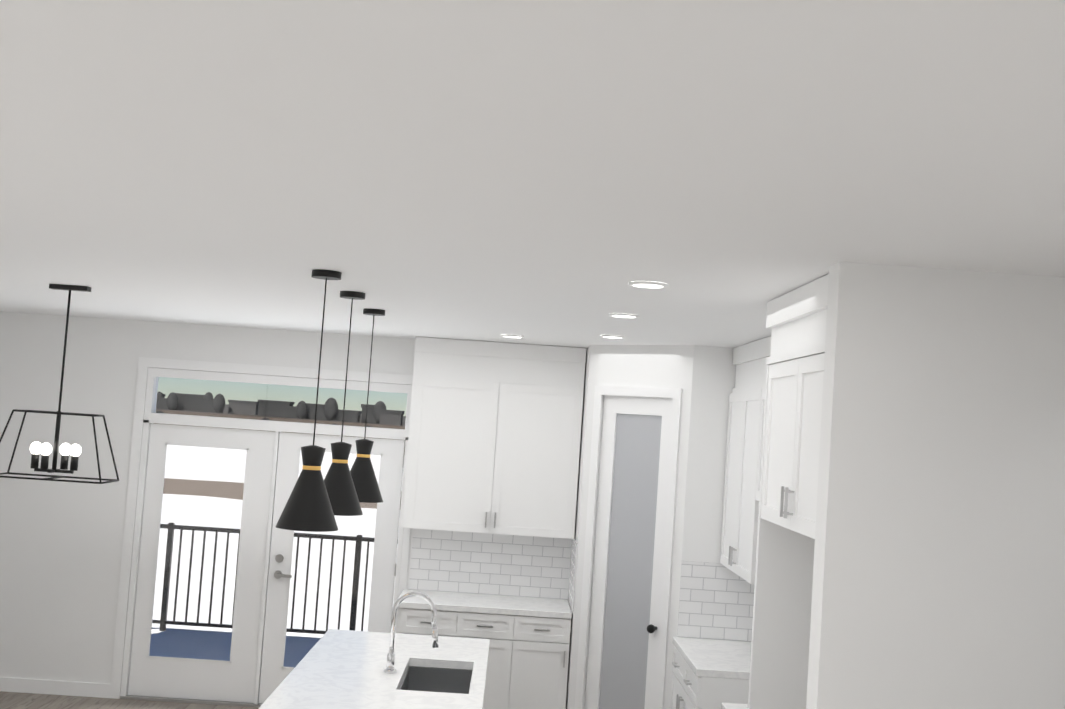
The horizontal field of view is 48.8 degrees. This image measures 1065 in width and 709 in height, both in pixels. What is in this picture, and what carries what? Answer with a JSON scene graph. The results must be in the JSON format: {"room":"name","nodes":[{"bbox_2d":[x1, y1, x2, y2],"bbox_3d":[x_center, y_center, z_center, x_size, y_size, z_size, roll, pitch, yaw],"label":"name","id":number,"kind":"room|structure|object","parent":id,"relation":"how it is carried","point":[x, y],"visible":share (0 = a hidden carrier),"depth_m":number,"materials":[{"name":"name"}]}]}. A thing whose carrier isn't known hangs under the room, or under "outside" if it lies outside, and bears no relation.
{"room":"kitchen","nodes":[
{"label":"kitchen","id":0,"kind":"room"},
{"bbox_2d":[0,691,258,708],"bbox_3d":[-0.864,2.358,2.688,7.800,0.100,12.050,4,-3,-1],"label":"floor","id":1,"kind":"structure","parent":0,"point":[13,700],"depth_m":8.40,"materials":[{"name":"brown wood"}]},
{"bbox_2d":[392,664,473,708],"bbox_3d":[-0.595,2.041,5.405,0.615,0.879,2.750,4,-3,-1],"label":"sink","id":2,"kind":"object","parent":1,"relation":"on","point":[425,677],"depth_m":6.19,"materials":[{"name":"grey metal"}]},
{"bbox_2d":[259,629,418,708],"bbox_3d":[-0.901,1.560,5.437,0.530,0.042,2.850,4,-3,-1],"label":"island countertop","id":3,"kind":"structure","parent":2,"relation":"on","point":[345,669],"depth_m":5.73,"materials":[{"name":"white stone"}]},
{"bbox_2d":[396,606,523,708],"bbox_3d":[-0.527,2.213,8.310,0.858,0.880,0.608,4,-3,-1],"label":"base cabinet","id":4,"kind":"object","parent":1,"relation":"on","point":[505,632],"depth_m":8.03,"materials":[{"name":"white wood"}]},
{"bbox_2d":[397,590,571,617],"bbox_3d":[-0.338,1.764,8.333,1.205,0.040,0.618,4,-3,-1],"label":"countertop","id":5,"kind":"structure","parent":4,"relation":"on","point":[442,599],"depth_m":8.23,"materials":[{"name":"white stone"}]},
{"bbox_2d":[520,614,571,708],"bbox_3d":[0.008,2.249,8.317,0.449,0.880,0.608,4,-3,-1],"label":"base cabinet","id":6,"kind":"object","parent":1,"relation":"on","point":[544,672],"depth_m":8.03,"materials":[{"name":"white wood"}]},
{"bbox_2d":[670,642,806,708],"bbox_3d":[1.168,2.243,6.868,0.607,0.880,0.966,4,-3,-1],"label":"base cabinet","id":7,"kind":"object","parent":1,"relation":"on","point":[689,689],"depth_m":6.40,"materials":[{"name":"white wood"}]},
{"bbox_2d":[672,638,807,681],"bbox_3d":[1.194,1.783,6.894,0.617,0.040,0.966,4,-3,-1],"label":"countertop","id":8,"kind":"structure","parent":7,"relation":"on","point":[735,659],"depth_m":6.51,"materials":[{"name":"white stone"}]},
{"bbox_2d":[720,702,805,708],"bbox_3d":[1.222,1.687,5.187,0.617,0.040,0.934,4,-3,-1],"label":"countertop","id":9,"kind":"structure","parent":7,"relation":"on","point":[723,705],"depth_m":4.70,"materials":[{"name":"white stone"}]},
{"bbox_2d":[0,311,568,692],"bbox_3d":[-0.918,1.267,8.724,7.540,2.760,0.120,4,-3,-1],"label":"wall","id":10,"kind":"structure","parent":0,"point":[61,545],"depth_m":8.65,"materials":[{"name":"white paint"}]},
{"bbox_2d":[0,677,110,697],"bbox_3d":[-3.845,2.397,8.544,1.550,0.100,0.014,4,-3,-1],"label":"baseboard","id":11,"kind":"structure","parent":10,"relation":"attached to","point":[55,687],"depth_m":8.53,"materials":[{"name":"white wood"}]},
{"bbox_2d":[110,357,412,706],"bbox_3d":[-1.942,1.369,8.691,1.970,2.418,0.120,4,-3,-1],"label":"door frame","id":12,"kind":"structure","parent":10,"relation":"in","point":[151,416],"depth_m":8.68,"materials":[{"name":"white wood"}]},
{"bbox_2d":[128,424,274,702],"bbox_3d":[-2.434,1.532,8.673,0.920,1.985,0.051,4,-3,-1],"label":"patio door","id":13,"kind":"structure","parent":12,"relation":"attached to","point":[233,679],"depth_m":8.65,"materials":[{"name":"white"}]},
{"bbox_2d":[259,432,404,703],"bbox_3d":[-1.474,1.596,8.659,0.933,1.985,0.103,4,-3,-1],"label":"patio door","id":14,"kind":"structure","parent":12,"relation":"attached to","point":[275,672],"depth_m":8.68,"materials":[{"name":"white"}]},
{"bbox_2d":[402,337,585,541],"bbox_3d":[-0.272,0.601,8.536,1.225,1.361,0.347,4,-3,-1],"label":"upper cabinet","id":15,"kind":"object","parent":10,"relation":"attached to","point":[491,485],"depth_m":8.37,"materials":[{"name":"white wood"}]},
{"bbox_2d":[387,636,489,708],"bbox_3d":[-0.432,1.591,5.443,0.410,0.042,2.850,4,-3,-1],"label":"island countertop","id":16,"kind":"structure","parent":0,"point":[459,652],"depth_m":6.18,"materials":[{"name":"white stone"}]},
{"bbox_2d":[384,592,438,673],"bbox_3d":[-0.592,1.380,5.820,0.262,0.400,0.096,4,-3,-1],"label":"faucet","id":17,"kind":"object","parent":16,"relation":"on","point":[390,669],"depth_m":5.83,"materials":[{"name":"silver metal"}]},
{"bbox_2d":[0,0,1064,348],"bbox_3d":[-0.675,-0.489,2.892,7.800,0.100,12.130,4,-3,-1],"label":"ceiling","id":18,"kind":"structure","parent":0,"point":[550,172],"depth_m":2.49,"materials":[{"name":"white paint"}]},
{"bbox_2d":[0,284,118,483],"bbox_3d":[-2.474,0.144,6.177,0.599,1.019,0.280,4,-3,-1],"label":"chandelier","id":19,"kind":"object","parent":18,"relation":"hanging from","point":[45,450],"visible":1,"depth_m":6.16,"materials":[{"name":"black metal"}]},
{"bbox_2d":[276,270,341,531],"bbox_3d":[-0.874,0.181,4.769,0.250,1.043,0.250,4,-3,-1],"label":"pendant light","id":20,"kind":"object","parent":18,"relation":"hanging from","point":[307,507],"visible":1,"depth_m":4.70,"materials":[{"name":"black metal"}]},
{"bbox_2d":[324,291,364,515],"bbox_3d":[-0.887,0.225,5.548,0.250,1.043,0.250,4,-3,-1],"label":"pendant light","id":21,"kind":"object","parent":18,"relation":"hanging from","point":[341,490],"visible":0.96,"depth_m":5.49,"materials":[{"name":"black metal"}]},
{"bbox_2d":[350,309,384,502],"bbox_3d":[-0.902,0.274,6.416,0.250,1.043,0.250,4,-3,-1],"label":"pendant light","id":22,"kind":"object","parent":18,"relation":"hanging from","point":[362,472],"visible":0.85,"depth_m":6.35,"materials":[{"name":"black metal"}]},
{"bbox_2d":[501,335,523,337],"bbox_3d":[-0.130,-0.119,7.704,0.150,0.009,0.150,4,-3,-1],"label":"recessed light","id":23,"kind":"object","parent":18,"relation":"in","point":[514,336],"visible":1,"depth_m":7.66,"materials":[{"name":"white plastic"}]},
{"bbox_2d":[600,335,624,337],"bbox_3d":[0.487,-0.108,7.173,0.150,0.009,0.150,4,-3,-1],"label":"recessed light","id":24,"kind":"object","parent":18,"relation":"in","point":[611,336],"visible":1,"depth_m":7.13,"materials":[{"name":"white plastic"}]},
{"bbox_2d":[609,313,638,317],"bbox_3d":[0.451,-0.191,5.784,0.150,0.009,0.150,4,-3,-1],"label":"recessed light","id":25,"kind":"object","parent":18,"relation":"in","point":[623,315],"visible":1,"depth_m":5.75,"materials":[{"name":"white plastic"}]},
{"bbox_2d":[629,281,667,287],"bbox_3d":[0.442,-0.266,4.496,0.150,0.009,0.150,4,-3,-1],"label":"recessed light","id":26,"kind":"object","parent":18,"relation":"in","point":[646,284],"visible":1,"depth_m":4.46,"materials":[{"name":"white plastic"}]},
{"bbox_2d":[566,345,749,708],"bbox_3d":[0.914,1.351,8.049,1.210,2.760,1.280,4,-3,-1],"label":"wall","id":27,"kind":"structure","parent":0,"point":[702,378],"depth_m":7.48,"materials":[{"name":"white paint"}]},
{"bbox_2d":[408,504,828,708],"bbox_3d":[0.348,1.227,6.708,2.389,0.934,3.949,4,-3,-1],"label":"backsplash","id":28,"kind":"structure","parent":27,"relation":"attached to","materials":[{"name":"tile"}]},
{"bbox_2d":[574,386,681,708],"bbox_3d":[0.611,1.451,7.700,0.730,2.480,0.015,1,-5,44],"label":"door frame","id":29,"kind":"structure","parent":27,"relation":"attached to","point":[675,394],"depth_m":7.67,"materials":[{"name":"white wood"}]},
{"bbox_2d":[584,395,672,708],"bbox_3d":[0.644,1.478,7.723,0.465,2.408,0.488,4,-3,-1],"label":"pantry door","id":30,"kind":"structure","parent":27,"relation":"in","point":[628,565],"depth_m":7.75,"materials":[{"name":"white wood"}]},
{"bbox_2d":[716,340,759,581],"bbox_3d":[1.407,0.623,6.964,0.347,1.361,0.965,4,-3,-1],"label":"upper cabinet","id":31,"kind":"object","parent":27,"relation":"attached to","point":[742,399],"depth_m":7.02,"materials":[{"name":"white wood"}]},
{"bbox_2d":[744,354,783,609],"bbox_3d":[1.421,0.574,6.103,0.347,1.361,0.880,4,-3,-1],"label":"upper cabinet","id":32,"kind":"object","parent":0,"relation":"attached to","point":[762,575],"depth_m":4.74,"materials":[{"name":"white wood"}]},
{"bbox_2d":[780,534,814,629],"bbox_3d":[1.435,0.526,5.257,0.347,1.361,0.934,4,-3,-1],"label":"upper cabinet","id":33,"kind":"object","parent":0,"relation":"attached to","point":[796,559],"depth_m":4.73,"materials":[{"name":"white"}]},
{"bbox_2d":[806,262,1064,708],"bbox_3d":[1.365,1.125,3.624,1.015,2.760,0.125,4,-3,-1],"label":"wall","id":34,"kind":"structure","parent":0,"point":[939,568],"depth_m":3.60,"materials":[{"name":"white paint"}]},
{"bbox_2d":[752,274,828,545],"bbox_3d":[1.292,0.219,4.273,0.699,0.881,1.060,4,-3,-1],"label":"upper cabinet","id":35,"kind":"object","parent":34,"relation":"attached to","point":[785,469],"depth_m":4.36,"materials":[{"name":"white wood"}]},
{"label":"outside","id":36,"kind":"structure","parent":0,"visible":0},
{"bbox_2d":[149,627,320,666],"bbox_3d":[-0.353,2.975,10.352,10.500,0.120,3.295,4,-3,-1],"label":"deck","id":37,"kind":"object","parent":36,"point":[193,636],"depth_m":11.29,"materials":[{"name":"blue"}]},
{"bbox_2d":[152,522,397,633],"bbox_3d":[-0.351,2.461,11.881,10.525,1.079,0.050,4,-3,-1],"label":"railing","id":38,"kind":"object","parent":37,"relation":"on","point":[169,546],"depth_m":11.84,"materials":[{"name":"black metal"}]},
{"bbox_2d":[152,404,405,637],"bbox_3d":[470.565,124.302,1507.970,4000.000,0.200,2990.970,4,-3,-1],"label":"ground","id":39,"kind":"structure","parent":36,"point":[181,513],"depth_m":47.71,"materials":[{"name":"white"}]},
{"bbox_2d":[156,391,404,426],"bbox_3d":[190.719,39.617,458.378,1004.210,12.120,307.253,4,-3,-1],"label":"houses","id":40,"kind":"structure","parent":39,"relation":"on","point":[248,409],"depth_m":576.06,"materials":[{"name":"black"}]}
]}

